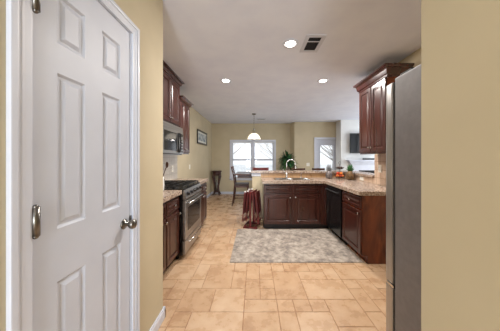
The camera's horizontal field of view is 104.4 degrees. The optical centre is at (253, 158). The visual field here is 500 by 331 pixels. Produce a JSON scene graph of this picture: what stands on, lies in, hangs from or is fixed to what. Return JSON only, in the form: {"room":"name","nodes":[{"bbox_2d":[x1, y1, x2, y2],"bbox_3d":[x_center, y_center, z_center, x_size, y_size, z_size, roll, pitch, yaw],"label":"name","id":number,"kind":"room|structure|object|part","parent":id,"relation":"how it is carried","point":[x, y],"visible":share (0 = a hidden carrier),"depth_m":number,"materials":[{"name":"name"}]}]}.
{"room":"kitchen","nodes":[
{"label":"kitchen","id":0,"kind":"room"},
{"bbox_2d":[0,0,162,330],"bbox_3d":[-1.190,0.010,-0.530,0.840,2.680,4.340,0,0,0],"label":"wall","id":1,"kind":"structure","parent":0,"point":[147,15],"depth_m":1.42,"materials":[{"name":"beige paint"}]},
{"bbox_2d":[6,0,139,330],"bbox_3d":[-0.796,0.251,0.941,0.187,2.198,0.680,0,0,0],"label":"door","id":2,"kind":"structure","parent":1,"relation":"in","point":[73,66],"depth_m":0.82,"materials":[{"name":"white paint"}]},
{"bbox_2d":[149,306,165,330],"bbox_3d":[-0.827,1.304,1.468,0.146,0.092,0.377,0,0,0],"label":"baseboard","id":3,"kind":"structure","parent":1,"relation":"attached to","point":[156,325],"depth_m":1.55,"materials":[{"name":"white paint"}]},
{"bbox_2d":[177,107,211,194],"bbox_3d":[-1.670,0.010,4.510,0.120,2.680,5.980,0,0,0],"label":"wall","id":4,"kind":"structure","parent":0,"point":[199,158],"depth_m":5.53,"materials":[{"name":"beige paint"}]},
{"bbox_2d":[163,155,176,179],"bbox_3d":[-1.605,0.168,2.845,0.010,0.495,2.409,0,0,0],"label":"tiled wall","id":5,"kind":"structure","parent":4,"relation":"attached to","point":[171,159],"depth_m":3.72,"materials":[{"name":"beige tile"}]},
{"bbox_2d":[163,61,184,126],"bbox_3d":[-1.415,-0.925,2.959,0.388,0.794,0.928,0,0,0],"label":"upper cabinet","id":6,"kind":"object","parent":4,"relation":"attached to","point":[172,83],"visible":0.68,"depth_m":2.98,"materials":[{"name":"brown wood"}]},
{"bbox_3d":[-1.285,-0.892,2.767,0.020,0.669,0.377,0,0,0],"label":"door","id":7,"kind":"part","parent":6,"relation":"part of","materials":[{"name":"brown wood"}]},
{"bbox_2d":[163,121,182,154],"bbox_3d":[-1.393,-0.285,2.960,0.410,0.460,0.776,0,0,0],"label":"microwave","id":8,"kind":"object","parent":6,"relation":"attached to","point":[172,134],"visible":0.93,"depth_m":2.89,"materials":[{"name":"silver metal"}]},
{"bbox_3d":[-1.204,-0.255,3.133,0.031,0.323,0.114,0,0,0],"label":"handle","id":9,"kind":"part","parent":8,"relation":"part of","materials":[{"name":"black ceramic"}]},
{"bbox_3d":[-1.415,-1.278,2.959,0.388,0.087,0.928,0,0,0],"label":"crown moulding","id":10,"kind":"part","parent":6,"relation":"part of","materials":[{"name":"brown wood"}]},
{"bbox_3d":[-1.285,-0.892,3.151,0.020,0.669,0.377,0,0,0],"label":"door","id":11,"kind":"part","parent":6,"relation":"part of","materials":[{"name":"brown wood"}]},
{"bbox_2d":[179,95,193,153],"bbox_3d":[-1.415,-0.585,3.643,0.388,1.010,0.583,0,0,0],"label":"upper cabinet","id":12,"kind":"object","parent":4,"relation":"attached to","point":[185,104],"visible":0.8,"depth_m":3.62,"materials":[{"name":"brown wood"}]},
{"bbox_3d":[-1.285,-0.556,3.481,0.020,0.892,0.242,0,0,0],"label":"door","id":13,"kind":"part","parent":12,"relation":"part of","materials":[{"name":"brown wood"}]},
{"bbox_3d":[-1.415,-1.050,3.643,0.388,0.080,0.583,0,0,0],"label":"crown moulding","id":14,"kind":"part","parent":12,"relation":"part of","materials":[{"name":"brown wood"}]},
{"bbox_3d":[-1.285,-0.556,3.731,0.020,0.892,0.242,0,0,0],"label":"door","id":15,"kind":"part","parent":12,"relation":"part of","materials":[{"name":"brown wood"}]},
{"bbox_2d":[197,129,206,145],"bbox_3d":[-1.594,-0.635,6.000,0.030,0.410,1.100,0,0,0],"label":"picture frame","id":16,"kind":"object","parent":4,"relation":"attached to","point":[201,136],"visible":1,"depth_m":5.90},
{"bbox_2d":[198,133,205,141],"bbox_3d":[-1.596,-0.635,6.000,0.002,0.210,0.840,0,0,0],"label":"print","id":17,"kind":"object","parent":16,"relation":"attached to","point":[201,136],"depth_m":5.90},
{"bbox_2d":[212,122,294,191],"bbox_3d":[-0.050,0.010,7.295,3.120,2.680,0.450,0,0,0],"label":"wall","id":18,"kind":"structure","parent":0,"point":[284,134],"depth_m":7.38,"materials":[{"name":"beige paint"}]},
{"bbox_2d":[212,192,243,193],"bbox_3d":[-0.120,1.304,7.372,2.980,0.092,0.016,0,0,0],"label":"baseboard","id":19,"kind":"structure","parent":18,"relation":"attached to","point":[212,192],"depth_m":7.36,"materials":[{"name":"white paint"}]},
{"bbox_2d":[229,140,275,179],"bbox_3d":[-0.045,0.060,7.405,1.790,1.540,0.150,0,0,0],"label":"window","id":20,"kind":"structure","parent":18,"relation":"in","point":[273,142],"depth_m":7.38,"materials":[{"name":"white paint"}]},
{"bbox_3d":[-0.463,0.058,7.450,0.765,1.385,0.040,0,0,0],"label":"sash","id":21,"kind":"part","parent":20,"relation":"part of","materials":[{"name":"white paint"}]},
{"bbox_3d":[0.372,0.058,7.450,0.765,1.385,0.040,0,0,0],"label":"sash","id":22,"kind":"part","parent":20,"relation":"part of","materials":[{"name":"white paint"}]},
{"bbox_2d":[254,142,273,165],"bbox_3d":[0.372,0.055,7.403,0.753,1.370,0.034,0,0,0],"label":"window pane","id":23,"kind":"object","parent":20,"relation":"attached to","point":[272,143],"depth_m":7.43,"materials":[{"name":"clear glass"}]},
{"bbox_2d":[158,194,387,330],"bbox_3d":[1.795,1.400,2.340,6.810,0.100,10.080,0,0,0],"label":"floor","id":24,"kind":"structure","parent":0,"point":[203,291],"depth_m":1.98,"materials":[{"name":"beige tile"}]},
{"bbox_2d":[163,203,167,271],"bbox_3d":[-1.278,0.910,1.919,0.656,0.879,0.518,0,0,0],"label":"base cabinet","id":25,"kind":"object","parent":24,"relation":"on","point":[165,223],"visible":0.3,"depth_m":2.12,"materials":[{"name":"brown wood"}]},
{"bbox_3d":[-0.990,0.578,1.919,0.020,0.145,0.494,0,0,0],"label":"drawer","id":26,"kind":"part","parent":25,"relation":"part of","materials":[{"name":"brown wood"}]},
{"bbox_3d":[-0.990,0.958,1.919,0.020,0.560,0.494,0,0,0],"label":"door","id":27,"kind":"part","parent":25,"relation":"part of","materials":[{"name":"brown wood"}]},
{"bbox_2d":[163,190,181,202],"bbox_3d":[-1.275,0.443,2.112,0.650,0.055,0.905,0,0,0],"label":"countertop","id":28,"kind":"structure","parent":25,"relation":"on","point":[168,195],"depth_m":2.30,"materials":[{"name":"beige stone"}]},
{"bbox_2d":[163,196,180,272],"bbox_3d":[-1.278,0.910,2.372,0.656,0.879,0.383,0,0,0],"label":"base cabinet","id":29,"kind":"object","parent":24,"relation":"on","point":[172,212],"visible":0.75,"depth_m":2.33,"materials":[{"name":"brown wood"}]},
{"bbox_3d":[-0.990,0.578,2.372,0.020,0.145,0.359,0,0,0],"label":"drawer","id":30,"kind":"part","parent":29,"relation":"part of","materials":[{"name":"brown wood"}]},
{"bbox_3d":[-0.990,0.958,2.372,0.020,0.560,0.359,0,0,0],"label":"door","id":31,"kind":"part","parent":29,"relation":"part of","materials":[{"name":"brown wood"}]},
{"bbox_2d":[164,179,202,258],"bbox_3d":[-1.228,0.850,2.960,0.739,1.000,0.776,0,0,0],"label":"gas range","id":32,"kind":"object","parent":24,"relation":"on","point":[190,225],"visible":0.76,"depth_m":2.74,"materials":[{"name":"silver metal"}]},
{"bbox_2d":[164,182,199,191],"bbox_3d":[-1.262,0.425,2.960,0.657,0.040,0.776,0,0,0],"label":"cooktop","id":33,"kind":"object","parent":32,"relation":"in","point":[192,186],"depth_m":2.82,"materials":[{"name":"black metal"}]},
{"bbox_3d":[-0.929,1.185,2.960,0.032,0.180,0.770,0,0,0],"label":"warming drawer","id":34,"kind":"part","parent":32,"relation":"part of","materials":[{"name":"silver metal"}]},
{"bbox_3d":[-0.927,0.823,2.960,0.035,0.525,0.770,0,0,0],"label":"oven door","id":35,"kind":"part","parent":32,"relation":"part of","materials":[{"name":"silver metal"}]},
{"bbox_3d":[-0.922,0.487,2.960,0.045,0.125,0.774,0,0,0],"label":"control panel","id":36,"kind":"part","parent":32,"relation":"part of","materials":[{"name":"silver metal"}]},
{"bbox_2d":[201,182,206,224],"bbox_3d":[-1.278,0.910,3.699,0.656,0.879,0.683,0,0,0],"label":"base cabinet","id":37,"kind":"object","parent":24,"relation":"on","point":[204,185],"visible":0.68,"depth_m":3.84,"materials":[{"name":"brown wood"}]},
{"bbox_2d":[173,178,207,183],"bbox_3d":[-1.275,0.443,3.703,0.650,0.055,0.695,0,0,0],"label":"countertop","id":38,"kind":"structure","parent":37,"relation":"on","point":[201,180],"depth_m":3.83,"materials":[{"name":"beige stone"}]},
{"bbox_3d":[-0.990,0.578,3.866,0.020,0.145,0.324,0,0,0],"label":"drawer","id":39,"kind":"part","parent":37,"relation":"part of","materials":[{"name":"brown wood"}]},
{"bbox_3d":[-0.990,0.958,3.866,0.020,0.560,0.324,0,0,0],"label":"door","id":40,"kind":"part","parent":37,"relation":"part of","materials":[{"name":"brown wood"}]},
{"bbox_2d":[212,170,221,194],"bbox_3d":[-1.375,0.896,7.160,0.380,0.893,0.380,0,0,0],"label":"pedestal stand","id":41,"kind":"object","parent":24,"relation":"on","point":[215,172],"visible":0.97,"depth_m":7.06,"materials":[{"name":"brown wood"}]},
{"bbox_3d":[-1.472,0.943,7.070,0.067,0.799,0.134,0,0,36],"label":"leg","id":42,"kind":"part","parent":41,"relation":"part of","materials":[{"name":"brown wood"}]},
{"bbox_3d":[-1.278,0.943,7.070,0.067,0.799,0.134,0,0,-36],"label":"leg","id":43,"kind":"part","parent":41,"relation":"part of","materials":[{"name":"brown wood"}]},
{"bbox_2d":[231,166,248,205],"bbox_3d":[-0.397,0.789,5.700,0.524,1.126,0.430,0,0,0],"label":"dining chair","id":44,"kind":"object","parent":24,"relation":"on","point":[236,184],"visible":0.89,"depth_m":5.50,"materials":[{"name":"wood"}]},
{"bbox_3d":[-0.594,0.789,5.507,0.130,1.126,0.042,0,0,0],"label":"leg","id":45,"kind":"part","parent":44,"relation":"part of","materials":[{"name":"brown wood"}]},
{"bbox_3d":[-0.360,0.748,5.700,0.420,0.045,0.430,0,0,0],"label":"seat","id":46,"kind":"part","parent":44,"relation":"part of","materials":[{"name":"wood"}]},
{"bbox_2d":[235,172,251,177],"bbox_3d":[0.020,0.883,5.800,1.100,0.916,1.000,0,0,0],"label":"dining table","id":47,"kind":"object","parent":24,"relation":"on","point":[239,174],"visible":0.17,"depth_m":5.37,"materials":[{"name":"brown wood"}]},
{"bbox_2d":[243,190,260,228],"bbox_3d":[-0.035,1.000,3.867,0.280,0.700,0.320,0,0,15],"label":"tray stand","id":48,"kind":"object","parent":24,"relation":"on","point":[249,222],"visible":0.84,"depth_m":3.74,"materials":[{"name":"brown wood"}]},
{"bbox_2d":[242,189,249,221],"bbox_3d":[-0.158,0.928,3.881,0.082,0.596,0.340,0,0,15],"label":"tray table","id":49,"kind":"object","parent":48,"relation":"on","point":[245,192],"visible":0.65,"depth_m":3.74,"materials":[{"name":"brown wood"}]},
{"bbox_2d":[242,191,246,213],"bbox_3d":[-0.151,0.856,3.880,0.026,0.420,0.340,5,1,15],"label":"tray","id":50,"kind":"object","parent":49,"relation":"on","point":[245,192],"depth_m":3.73,"materials":[{"name":"brown wood"}]},
{"bbox_2d":[245,188,252,220],"bbox_3d":[-0.102,0.916,3.886,0.082,0.596,0.340,0,0,15],"label":"tray table","id":51,"kind":"object","parent":48,"relation":"on","point":[248,191],"visible":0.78,"depth_m":3.75,"materials":[{"name":"brown wood"}]},
{"bbox_2d":[245,189,251,212],"bbox_3d":[-0.095,0.844,3.885,0.026,0.420,0.340,5,1,15],"label":"tray","id":52,"kind":"object","parent":51,"relation":"on","point":[247,199],"depth_m":3.74,"materials":[{"name":"brown wood"}]},
{"bbox_2d":[251,189,259,221],"bbox_3d":[0.036,0.924,3.850,0.092,0.580,0.340,0,0,15],"label":"tray table","id":53,"kind":"object","parent":48,"relation":"on","point":[254,191],"visible":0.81,"depth_m":3.70,"materials":[{"name":"brown wood"}]},
{"bbox_2d":[251,189,256,213],"bbox_3d":[0.027,0.844,3.852,0.026,0.420,0.340,-6,-2,15],"label":"tray","id":54,"kind":"object","parent":53,"relation":"on","point":[253,196],"depth_m":3.70,"materials":[{"name":"brown wood"}]},
{"bbox_2d":[254,190,262,222],"bbox_3d":[0.092,0.936,3.815,0.092,0.580,0.340,0,0,15],"label":"tray table","id":55,"kind":"object","parent":48,"relation":"on","point":[257,194],"visible":1,"depth_m":3.77,"materials":[{"name":"brown wood"}]},
{"bbox_2d":[254,190,260,214],"bbox_3d":[0.083,0.856,3.817,0.026,0.420,0.340,-6,-2,15],"label":"tray","id":56,"kind":"object","parent":55,"relation":"on","point":[257,194],"depth_m":3.76,"materials":[{"name":"brown wood"}]},
{"bbox_2d":[252,167,268,169],"bbox_3d":[0.170,0.789,5.223,0.430,1.126,0.524,0,0,0],"label":"dining chair","id":57,"kind":"object","parent":24,"relation":"on","point":[253,167],"visible":0.11,"depth_m":4.97,"materials":[{"name":"brown wood"}]},
{"bbox_2d":[276,150,297,169],"bbox_3d":[1.167,0.524,6.791,0.775,1.652,0.798,0,0,0],"label":"potted plant","id":58,"kind":"object","parent":24,"relation":"on","point":[284,158],"visible":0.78,"depth_m":6.65,"materials":[{"name":"green plant"}]},
{"bbox_2d":[262,184,328,227],"bbox_3d":[1.073,0.910,3.948,1.775,0.879,0.636,0,0,0],"label":"base cabinet","id":59,"kind":"object","parent":24,"relation":"on","point":[283,205],"visible":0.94,"depth_m":3.66,"materials":[{"name":"brown wood"}]},
{"bbox_3d":[0.450,0.578,3.670,0.520,0.145,0.020,0,0,0],"label":"drawer","id":60,"kind":"part","parent":59,"relation":"part of","materials":[{"name":"brown wood"}]},
{"bbox_3d":[0.450,0.958,3.670,0.520,0.560,0.020,0,0,0],"label":"door","id":61,"kind":"part","parent":59,"relation":"part of","materials":[{"name":"brown wood"}]},
{"bbox_3d":[1.008,0.578,3.670,0.505,0.145,0.020,0,0,0],"label":"drawer","id":62,"kind":"part","parent":59,"relation":"part of","materials":[{"name":"brown wood"}]},
{"bbox_3d":[1.008,0.958,3.670,0.505,0.560,0.020,0,0,0],"label":"door","id":63,"kind":"part","parent":59,"relation":"part of","materials":[{"name":"brown wood"}]},
{"bbox_2d":[261,177,385,195],"bbox_3d":[1.071,0.443,3.357,1.833,0.055,1.803,0,0,0],"label":"countertop","id":64,"kind":"structure","parent":59,"relation":"on","point":[361,188],"depth_m":3.34,"materials":[{"name":"beige stone"}]},
{"bbox_2d":[283,159,295,177],"bbox_3d":[0.747,0.214,4.109,0.283,0.400,0.059,0,0,11],"label":"faucet","id":65,"kind":"object","parent":64,"relation":"on","point":[289,159],"visible":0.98,"depth_m":4.10,"materials":[{"name":"silver metal"}]},
{"bbox_2d":[273,178,312,179],"bbox_3d":[0.760,0.498,3.890,0.750,0.184,0.370,0,0,0],"label":"sink","id":66,"kind":"object","parent":64,"relation":"in","point":[273,178],"visible":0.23,"depth_m":4.03,"materials":[{"name":"silver metal"}]},
{"bbox_2d":[325,164,332,178],"bbox_3d":[1.564,0.264,4.040,0.149,0.301,0.153,0,0,0],"label":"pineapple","id":67,"kind":"object","parent":64,"relation":"on","point":[328,175],"visible":1,"depth_m":4.01,"materials":[{"name":"grey metal"}]},
{"bbox_2d":[334,162,344,177],"bbox_3d":[1.755,0.237,3.970,0.226,0.351,0.226,0,0,0],"label":"fruit basket","id":68,"kind":"object","parent":64,"relation":"on","point":[338,162],"visible":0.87,"depth_m":3.92,"materials":[{"name":"metal"}]},
{"bbox_2d":[346,164,354,179],"bbox_3d":[1.865,0.257,3.760,0.157,0.316,0.158,0,0,0],"label":"pineapple","id":69,"kind":"object","parent":64,"relation":"on","point":[350,175],"visible":1,"depth_m":3.72,"materials":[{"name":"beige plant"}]},
{"bbox_2d":[230,229,363,262],"bbox_3d":[0.555,1.345,3.100,1.740,0.010,1.200,0,0,0],"label":"rug","id":70,"kind":"object","parent":24,"relation":"on","point":[250,245],"visible":1,"depth_m":2.92,"materials":[{"name":"grey fabric"}]},
{"bbox_2d":[325,184,346,244],"bbox_3d":[1.633,0.912,3.327,0.654,0.876,0.610,0,0,0],"label":"dishwasher","id":71,"kind":"object","parent":24,"relation":"on","point":[334,200],"visible":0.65,"depth_m":3.25,"materials":[{"name":"black metal"}]},
{"bbox_3d":[1.367,0.920,3.327,0.035,0.630,0.602,0,0,0],"label":"door","id":72,"kind":"part","parent":71,"relation":"part of","materials":[{"name":"black metal"}]},
{"bbox_3d":[1.369,0.540,3.327,0.033,0.120,0.602,0,0,0],"label":"control panel","id":73,"kind":"part","parent":71,"relation":"part of","materials":[{"name":"black ceramic"}]},
{"bbox_2d":[342,190,385,263],"bbox_3d":[1.665,0.910,2.749,0.661,0.879,0.538,0,0,0],"label":"base cabinet","id":74,"kind":"object","parent":24,"relation":"on","point":[363,217],"visible":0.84,"depth_m":2.48,"materials":[{"name":"brown wood"}]},
{"bbox_3d":[1.375,0.578,2.749,0.020,0.145,0.514,0,0,0],"label":"drawer","id":75,"kind":"part","parent":74,"relation":"part of","materials":[{"name":"brown wood"}]},
{"bbox_3d":[1.375,0.958,2.749,0.020,0.560,0.514,0,0,0],"label":"door","id":76,"kind":"part","parent":74,"relation":"part of","materials":[{"name":"brown wood"}]},
{"bbox_2d":[386,64,420,330],"bbox_3d":[1.233,0.444,0.846,0.900,1.812,0.741,0,0,0],"label":"refrigerator","id":77,"kind":"object","parent":24,"relation":"on","point":[403,96],"visible":0.41,"depth_m":1.01,"materials":[{"name":"metal"}]},
{"bbox_3d":[1.233,1.011,1.128,0.896,0.558,0.060,0,0,0],"label":"freezer drawer","id":78,"kind":"part","parent":77,"relation":"part of","materials":[{"name":"silver metal"}]},
{"bbox_3d":[1.007,0.141,1.128,0.444,1.147,0.060,0,0,0],"label":"door","id":79,"kind":"part","parent":77,"relation":"part of","materials":[{"name":"silver metal"}]},
{"bbox_2d":[163,0,420,123],"bbox_3d":[1.795,-1.380,2.410,7.050,0.100,10.220,0,0,0],"label":"ceiling","id":80,"kind":"structure","parent":0,"point":[206,42],"depth_m":2.41,"materials":[{"name":"paint"}]},
{"bbox_2d":[221,78,230,82],"bbox_3d":[-0.478,-1.325,3.310,0.184,0.009,0.184,0,0,0],"label":"recessed light","id":81,"kind":"object","parent":80,"relation":"in","point":[224,80],"visible":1,"depth_m":3.29,"materials":[{"name":"white paint"}]},
{"bbox_2d":[247,113,260,140],"bbox_3d":[0.000,-0.939,5.770,0.424,0.782,0.424,0,0,0],"label":"pendant lamp","id":82,"kind":"object","parent":80,"relation":"hanging from","point":[252,137],"visible":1,"depth_m":5.64,"materials":[{"name":"white glass"}]},
{"bbox_3d":[0.000,-0.652,5.770,0.400,0.195,0.400,0,0,0],"label":"lamp shade","id":83,"kind":"part","parent":82,"relation":"part of","materials":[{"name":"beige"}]},
{"bbox_2d":[282,39,298,47],"bbox_3d":[0.422,-1.325,2.244,0.184,0.009,0.184,0,0,0],"label":"recessed light","id":84,"kind":"object","parent":80,"relation":"in","point":[289,43],"visible":1,"depth_m":2.23,"materials":[{"name":"white paint"}]},
{"bbox_2d":[299,35,326,51],"bbox_3d":[0.675,-1.326,2.250,0.220,0.008,0.340,0,0,0],"label":"ceiling vent","id":85,"kind":"object","parent":80,"relation":"in","point":[312,43],"visible":1,"depth_m":2.23,"materials":[{"name":"metal"}]},
{"bbox_2d":[317,78,328,82],"bbox_3d":[1.177,-1.325,3.310,0.184,0.009,0.184,0,0,0],"label":"recessed light","id":86,"kind":"object","parent":80,"relation":"in","point":[323,80],"visible":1,"depth_m":3.29,"materials":[{"name":"white paint"}]},
{"bbox_2d":[252,176,373,219],"bbox_3d":[1.040,0.835,3.805,2.160,1.030,1.210,0,0,0],"label":"wall","id":87,"kind":"structure","parent":0,"point":[256,180],"depth_m":4.27,"materials":[{"name":"beige paint"}]},
{"bbox_2d":[251,173,260,175],"bbox_3d":[0.048,0.355,4.338,0.205,0.070,0.160,0,0,0],"label":"trim","id":88,"kind":"structure","parent":87,"relation":"attached to","point":[252,174],"depth_m":4.26,"materials":[{"name":"white paint"}]},
{"bbox_2d":[261,173,344,176],"bbox_3d":[1.075,0.367,4.264,1.850,0.094,0.012,0,0,0],"label":"tiled wall","id":89,"kind":"structure","parent":87,"relation":"attached to","point":[262,174],"depth_m":4.26,"materials":[{"name":"beige tile"}]},
{"bbox_2d":[251,170,374,177],"bbox_3d":[1.113,0.299,3.913,2.375,0.039,1.415,0,0,0],"label":"countertop","id":90,"kind":"structure","parent":87,"relation":"on","point":[366,174],"depth_m":4.22,"materials":[{"name":"beige stone"}]},
{"bbox_2d":[295,122,335,169],"bbox_3d":[2.338,0.010,7.140,1.724,2.680,0.140,0,0,0],"label":"wall","id":91,"kind":"structure","parent":0,"point":[305,132],"depth_m":7.07,"materials":[{"name":"beige paint"}]},
{"bbox_2d":[314,137,335,169],"bbox_3d":[2.660,0.290,7.090,0.940,2.120,0.109,0,0,0],"label":"door","id":92,"kind":"structure","parent":91,"relation":"in","point":[318,141],"depth_m":7.10,"materials":[{"name":"white paint"}]},
{"bbox_2d":[336,120,374,169],"bbox_3d":[4.150,0.010,6.860,2.340,2.680,0.420,0,0,0],"label":"wall","id":93,"kind":"structure","parent":0,"point":[344,128],"depth_m":6.65,"materials":[{"name":"paint"}]},
{"bbox_2d":[350,133,358,152],"bbox_3d":[3.830,-0.515,6.588,1.180,0.670,0.122,0,0,0],"label":"television","id":94,"kind":"object","parent":93,"relation":"attached to","point":[354,137],"visible":0.38,"depth_m":6.53,"materials":[{"name":"black plastic"}]},
{"bbox_2d":[346,160,374,172],"bbox_3d":[3.950,0.700,6.684,1.600,1.300,0.529,0,0,0],"label":"mantel","id":95,"kind":"object","parent":93,"relation":"attached to","point":[359,165],"visible":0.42,"depth_m":6.57,"materials":[{"name":"white paint"}]},
{"bbox_2d":[346,160,374,163],"bbox_3d":[3.950,0.115,6.535,1.600,0.130,0.229,0,0,0],"label":"shelf","id":96,"kind":"object","parent":95,"relation":"attached to","point":[350,161],"depth_m":6.47,"materials":[{"name":"white paint"}]},
{"bbox_2d":[375,48,420,184],"bbox_3d":[2.060,0.010,1.825,0.120,2.680,2.750,0,0,0],"label":"wall","id":97,"kind":"structure","parent":0,"point":[415,57],"depth_m":2.42,"materials":[{"name":"beige paint"}]},
{"bbox_2d":[345,154,385,185],"bbox_3d":[1.994,0.175,3.364,0.012,0.480,1.788,0,0,0],"label":"tiled wall","id":98,"kind":"structure","parent":97,"relation":"attached to","point":[380,159],"depth_m":3.10,"materials":[{"name":"beige tile"}]},
{"bbox_2d":[378,165,381,172],"bbox_3d":[1.984,0.160,3.060,0.009,0.120,0.075,0,0,0],"label":"wall outlet","id":99,"kind":"object","parent":98,"relation":"attached to","point":[379,166],"visible":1,"depth_m":3.04,"materials":[{"name":"white plastic"}]},
{"bbox_2d":[353,63,414,153],"bbox_3d":[1.817,-0.627,2.810,0.363,1.125,0.790,0,0,0],"label":"upper cabinet","id":100,"kind":"object","parent":97,"relation":"attached to","point":[372,89],"visible":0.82,"depth_m":2.70,"materials":[{"name":"brown wood"}]},
{"bbox_3d":[1.700,-0.569,2.968,0.020,0.947,0.308,0,0,0],"label":"door","id":101,"kind":"part","parent":100,"relation":"part of","materials":[{"name":"brown wood"}]},
{"bbox_3d":[1.721,-0.076,2.810,0.020,0.022,0.640,0,0,0],"label":"light rail","id":102,"kind":"part","parent":100,"relation":"part of","materials":[{"name":"brown wood"}]},
{"bbox_3d":[1.700,-0.569,2.652,0.020,0.947,0.308,0,0,0],"label":"door","id":103,"kind":"part","parent":100,"relation":"part of","materials":[{"name":"brown wood"}]},
{"bbox_3d":[1.817,-1.120,2.810,0.363,0.140,0.790,0,0,0],"label":"crown moulding","id":104,"kind":"part","parent":100,"relation":"part of","materials":[{"name":"brown wood"}]},
{"bbox_2d":[421,0,499,330],"bbox_3d":[1.254,0.010,-1.125,1.732,2.680,3.150,0,0,0],"label":"wall","id":105,"kind":"structure","parent":0,"point":[460,39],"depth_m":0.36,"materials":[{"name":"beige paint"}]},
{"label":"outside","id":106,"kind":"structure","parent":0,"visible":0},
{"bbox_2d":[233,164,331,175],"bbox_3d":[0.000,1.900,33.840,60.000,0.100,52.320,0,0,0],"label":"ground","id":107,"kind":"structure","parent":106,"point":[236,168],"depth_m":39.88,"materials":[{"name":"white snow"}]},
{"bbox_2d":[320,145,332,169],"bbox_3d":[6.092,-0.772,14.849,3.863,5.248,4.069,0,0,0],"label":"bare tree","id":108,"kind":"object","parent":107,"relation":"on","point":[324,149],"visible":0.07,"depth_m":15.00,"materials":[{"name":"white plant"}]}
]}

